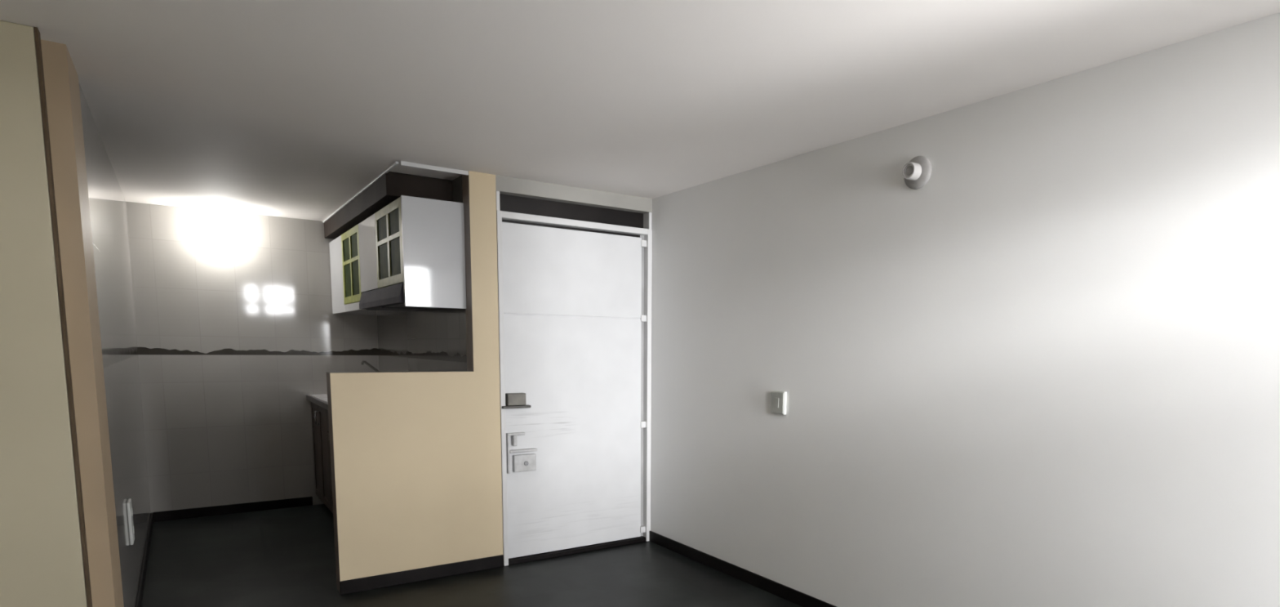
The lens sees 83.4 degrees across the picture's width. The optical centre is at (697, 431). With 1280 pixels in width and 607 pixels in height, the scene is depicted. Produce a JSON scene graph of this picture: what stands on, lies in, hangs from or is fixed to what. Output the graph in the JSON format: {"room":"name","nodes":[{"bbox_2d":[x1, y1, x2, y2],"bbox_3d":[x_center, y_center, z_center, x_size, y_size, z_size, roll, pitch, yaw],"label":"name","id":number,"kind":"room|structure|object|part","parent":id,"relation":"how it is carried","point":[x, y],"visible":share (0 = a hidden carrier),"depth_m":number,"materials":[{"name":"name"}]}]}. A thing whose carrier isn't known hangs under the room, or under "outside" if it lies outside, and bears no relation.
{"room":"studio apartment","nodes":[
{"label":"studio apartment","id":0,"kind":"room"},
{"bbox_2d":[0,20,87,606],"bbox_3d":[-2.744,-0.078,2.037,1.455,2.350,0.140,-4,8,-35],"label":"wall","id":1,"kind":"structure","parent":0,"point":[42,557],"depth_m":2.34,"materials":[{"name":"beige paint"}]},
{"bbox_2d":[34,26,92,606],"bbox_3d":[-2.122,-0.117,2.424,0.008,2.348,0.052,-4,8,-35],"label":"trim","id":2,"kind":"structure","parent":1,"relation":"attached to","point":[37,38],"depth_m":2.38,"materials":[{"name":"brown wood"}]},
{"bbox_2d":[40,40,151,606],"bbox_3d":[-3.170,-0.305,3.873,0.121,2.350,3.405,-4,8,-35],"label":"wall","id":3,"kind":"structure","parent":0,"point":[60,75],"depth_m":2.71,"materials":[{"name":"grey paint"}]},
{"bbox_2d":[126,497,134,544],"bbox_3d":[-2.689,0.424,3.385,0.017,0.239,0.357,-4,8,-35],"label":"wall outlet","id":4,"kind":"object","parent":3,"relation":"attached to","point":[130,512],"visible":1,"depth_m":3.38,"materials":[{"name":"white plastic"}]},
{"bbox_2d":[135,511,153,606],"bbox_3d":[-3.238,0.802,4.190,0.012,0.074,3.022,-4,8,-35],"label":"baseboard","id":5,"kind":"structure","parent":3,"relation":"attached to","point":[141,584],"depth_m":4.20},
{"bbox_2d":[125,201,379,515],"bbox_3d":[-3.463,-0.543,5.817,1.926,2.350,0.120,-4,8,-35],"label":"wall","id":6,"kind":"structure","parent":0,"point":[233,343],"depth_m":5.62,"materials":[{"name":"tile"}]},
{"bbox_2d":[152,496,312,521],"bbox_3d":[-3.681,0.611,5.728,1.071,0.074,0.012,-4,8,-35],"label":"baseboard","id":7,"kind":"structure","parent":6,"relation":"attached to","point":[306,500],"depth_m":5.70,"materials":[{"name":"black wood"}]},
{"bbox_2d":[326,170,502,592],"bbox_3d":[-1.601,-0.311,4.098,0.920,2.350,0.120,-4,8,-35],"label":"wall","id":8,"kind":"structure","parent":0,"point":[415,455],"depth_m":4.12,"materials":[{"name":"beige paint"}]},
{"bbox_2d":[322,161,398,222],"bbox_3d":[-2.349,-1.592,4.882,0.016,0.013,2.464,-4,8,-35],"label":"trim","id":9,"kind":"structure","parent":8,"relation":"attached to","point":[394,164],"depth_m":4.52,"materials":[{"name":"paint"}]},
{"bbox_2d":[339,554,503,594],"bbox_3d":[-1.579,0.825,4.180,0.920,0.074,0.012,-4,8,-35],"label":"baseboard","id":10,"kind":"structure","parent":8,"relation":"attached to","point":[356,584],"depth_m":4.15,"materials":[{"name":"black wood"}]},
{"bbox_2d":[400,160,468,175],"bbox_3d":[-1.458,-1.467,3.984,0.367,0.023,0.012,-4,8,-35],"label":"trim","id":11,"kind":"structure","parent":8,"relation":"attached to","point":[402,162],"depth_m":3.98,"materials":[{"name":"paint"}]},
{"bbox_2d":[377,174,466,371],"bbox_3d":[-2.018,-0.465,5.325,0.157,2.350,2.375,-4,8,-35],"label":"wall","id":12,"kind":"structure","parent":0,"point":[432,339],"depth_m":5.02,"materials":[{"name":"tile"}]},
{"bbox_2d":[328,235,388,315],"bbox_3d":[-2.746,-1.256,5.828,0.347,0.582,0.538,-4,8,-35],"label":"upper cabinet","id":13,"kind":"object","parent":12,"relation":"attached to","point":[335,250],"visible":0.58,"depth_m":5.73,"materials":[{"name":"white wood"}]},
{"bbox_3d":[-2.879,-1.246,5.733,0.019,0.582,0.538,-4,8,-35],"label":"door","id":14,"kind":"part","parent":13,"relation":"part of","materials":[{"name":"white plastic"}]},
{"bbox_2d":[358,213,377,292],"bbox_3d":[-2.058,-1.190,4.870,0.347,0.467,0.517,-4,8,-35],"label":"upper cabinet","id":15,"kind":"object","parent":12,"relation":"attached to","point":[366,228],"visible":0.28,"depth_m":4.75,"materials":[{"name":"white wood"}]},
{"bbox_2d":[341,223,408,313],"bbox_3d":[-2.399,-1.194,5.348,0.347,0.582,0.647,-4,8,-35],"label":"upper cabinet","id":16,"kind":"object","parent":12,"relation":"attached to","point":[349,239],"visible":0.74,"depth_m":5.25,"materials":[{"name":"white wood"}]},
{"bbox_3d":[-2.616,-1.361,5.353,0.004,0.165,0.259,-4,8,-35],"label":"glass pane","id":17,"kind":"part","parent":16,"relation":"part of","materials":[{"name":"grey glass"}]},
{"bbox_3d":[-2.619,-1.138,5.380,0.004,0.245,0.259,-4,8,-35],"label":"glass pane","id":18,"kind":"part","parent":16,"relation":"part of","materials":[{"name":"grey glass"}]},
{"bbox_3d":[-2.532,-1.214,5.249,0.019,0.522,0.647,-4,8,-35],"label":"door frame","id":19,"kind":"part","parent":16,"relation":"part of","materials":[{"name":"yellow wood"}]},
{"bbox_3d":[-2.535,-0.923,5.285,0.020,0.055,0.647,-4,8,-35],"label":"rail","id":20,"kind":"part","parent":16,"relation":"part of","materials":[{"name":"white plastic"}]},
{"bbox_3d":[-2.444,-1.330,5.115,0.004,0.165,0.259,-4,8,-35],"label":"glass pane","id":21,"kind":"part","parent":16,"relation":"part of","materials":[{"name":"glass"}]},
{"bbox_3d":[-2.447,-1.107,5.141,0.004,0.245,0.259,-4,8,-35],"label":"glass pane","id":22,"kind":"part","parent":16,"relation":"part of","materials":[{"name":"grey glass"}]},
{"bbox_2d":[359,282,436,311],"bbox_3d":[-1.882,-0.862,4.642,0.364,0.118,1.140,-4,8,-35],"label":"range hood","id":23,"kind":"object","parent":12,"relation":"attached to","point":[391,298],"visible":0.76,"depth_m":4.52,"materials":[{"name":"metal"}]},
{"bbox_2d":[374,195,466,308],"bbox_3d":[-1.707,-1.060,4.392,0.347,0.609,0.682,-4,8,-35],"label":"upper cabinet","id":24,"kind":"object","parent":12,"relation":"attached to","point":[420,242],"visible":0.94,"depth_m":4.13,"materials":[{"name":"white wood"}]},
{"bbox_3d":[-1.933,-1.250,4.407,0.004,0.140,0.264,-4,8,-35],"label":"glass pane","id":25,"kind":"part","parent":24,"relation":"part of","materials":[{"name":"grey glass"}]},
{"bbox_3d":[-1.935,-1.054,4.430,0.004,0.215,0.264,-4,8,-35],"label":"glass pane","id":26,"kind":"part","parent":24,"relation":"part of","materials":[{"name":"glass"}]},
{"bbox_3d":[-1.847,-1.118,4.299,0.019,0.467,0.657,-4,8,-35],"label":"door frame","id":27,"kind":"part","parent":24,"relation":"part of","materials":[{"name":"white wood"}]},
{"bbox_3d":[-1.757,-1.219,4.164,0.004,0.140,0.264,-4,8,-35],"label":"glass pane","id":28,"kind":"part","parent":24,"relation":"part of","materials":[{"name":"glass"}]},
{"bbox_3d":[-1.760,-1.023,4.188,0.004,0.215,0.264,-4,8,-35],"label":"glass pane","id":29,"kind":"part","parent":24,"relation":"part of","materials":[{"name":"grey glass"}]},
{"bbox_2d":[141,503,802,606],"bbox_3d":[-1.372,1.080,2.816,4.650,0.100,7.795,-4,8,-35],"label":"floor","id":30,"kind":"structure","parent":0,"point":[282,557],"depth_m":4.22,"materials":[{"name":"dark linoleum"}]},
{"bbox_2d":[311,401,331,511],"bbox_3d":[-2.783,0.198,5.835,0.572,0.891,0.788,-4,8,-35],"label":"base cabinet","id":31,"kind":"object","parent":30,"relation":"on","point":[319,419],"visible":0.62,"depth_m":5.65,"materials":[{"name":"brown wood"}]},
{"bbox_3d":[-3.098,0.148,5.846,0.019,0.790,0.390,-4,8,-35],"label":"door panel","id":32,"kind":"part","parent":31,"relation":"part of","materials":[{"name":"brown wood"}]},
{"bbox_3d":[-2.868,0.190,5.528,0.019,0.790,0.390,-4,8,-35],"label":"door panel","id":33,"kind":"part","parent":31,"relation":"part of","materials":[{"name":"brown wood"}]},
{"bbox_2d":[326,408,333,512],"bbox_3d":[-2.323,0.280,5.198,0.572,0.891,0.787,-4,8,-35],"label":"base cabinet","id":34,"kind":"object","parent":30,"relation":"on","point":[326,409],"visible":0.12,"depth_m":5.33,"materials":[{"name":"brown wood"}]},
{"bbox_2d":[306,393,328,409],"bbox_3d":[-2.318,-0.181,5.145,0.571,0.044,2.372,-4,8,-35],"label":"countertop","id":35,"kind":"structure","parent":34,"relation":"on","point":[321,400],"depth_m":5.58,"materials":[{"name":"white stone"}]},
{"bbox_2d":[360,360,379,371],"bbox_3d":[-2.553,-0.424,5.712,0.244,0.295,0.106,-4,8,-35],"label":"faucet","id":36,"kind":"object","parent":35,"relation":"on","point":[362,361],"visible":0.29,"depth_m":5.63,"materials":[{"name":"metal"}]},
{"bbox_3d":[-2.518,-0.052,5.013,0.019,0.177,0.783,-4,8,-35],"label":"drawer","id":37,"kind":"part","parent":34,"relation":"part of","materials":[{"name":"brown wood"}]},
{"bbox_3d":[-2.638,0.323,5.219,0.019,0.605,0.390,-4,8,-35],"label":"door panel","id":38,"kind":"part","parent":34,"relation":"part of","materials":[{"name":"brown wood"}]},
{"bbox_2d":[495,174,652,213],"bbox_3d":[-0.776,-1.494,4.541,1.075,0.088,0.120,-4,8,-35],"label":"lintel","id":39,"kind":"object","parent":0,"point":[508,185],"visible":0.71,"depth_m":4.47,"materials":[{"name":"paint"}]},
{"bbox_2d":[495,191,652,565],"bbox_3d":[-0.776,-0.324,4.661,1.072,2.262,0.121,-4,8,-35],"label":"door","id":40,"kind":"structure","parent":39,"relation":"attached to","point":[575,280],"depth_m":4.63,"materials":[{"name":"paint"}]},
{"bbox_3d":[-1.165,0.136,4.403,0.015,0.240,0.034,-4,8,-35],"label":"strike plate","id":41,"kind":"part","parent":40,"relation":"part of","materials":[{"name":"silver metal"}]},
{"bbox_3d":[-0.788,-1.396,4.569,1.030,0.112,0.010,-4,8,-35],"label":"transom pane","id":42,"kind":"part","parent":40,"relation":"part of","materials":[{"name":"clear glass"}]},
{"bbox_2d":[0,0,1279,221],"bbox_3d":[-1.340,-1.362,2.521,4.650,0.120,7.795,-4,8,-35],"label":"ceiling","id":43,"kind":"structure","parent":0,"point":[289,108],"depth_m":2.62,"materials":[{"name":"paint"}]},
{"bbox_2d":[324,171,453,239],"bbox_3d":[-2.274,-1.557,5.108,0.379,0.134,2.194,-4,8,-35],"label":"bulkhead","id":44,"kind":"object","parent":43,"relation":"attached to","point":[391,185],"visible":0.56,"depth_m":4.31,"materials":[{"name":"brown wood"}]},
{"bbox_2d":[650,12,1279,606],"bbox_3d":[1.112,-0.155,3.089,0.150,2.350,5.300,-4,8,-35],"label":"wall","id":45,"kind":"structure","parent":0,"point":[1044,370],"depth_m":2.81,"materials":[{"name":"white paint"}]},
{"bbox_2d":[648,530,836,606],"bbox_3d":[1.116,0.995,3.061,0.012,0.074,4.988,-4,8,-35],"label":"baseboard","id":46,"kind":"structure","parent":45,"relation":"attached to","point":[803,599],"depth_m":4.24,"materials":[{"name":"black wood"}]},
{"bbox_2d":[770,390,786,414],"bbox_3d":[0.439,-0.160,3.878,0.026,0.124,0.104,-4,8,-35],"label":"light switch","id":47,"kind":"object","parent":45,"relation":"attached to","point":[779,398],"visible":1,"depth_m":3.86,"materials":[{"name":"white plastic"}]},
{"bbox_3d":[0.432,-0.159,3.875,0.005,0.112,0.097,-4,8,-35],"label":"plate","id":48,"kind":"part","parent":47,"relation":"part of","materials":[{"name":"white plastic"}]},
{"bbox_2d":[902,155,931,189],"bbox_3d":[0.925,-1.114,3.065,0.068,0.136,0.136,-4,8,-35],"label":"socket","id":49,"kind":"object","parent":45,"relation":"attached to","point":[917,172],"visible":1,"depth_m":3.04,"materials":[{"name":"plastic"}]}
]}

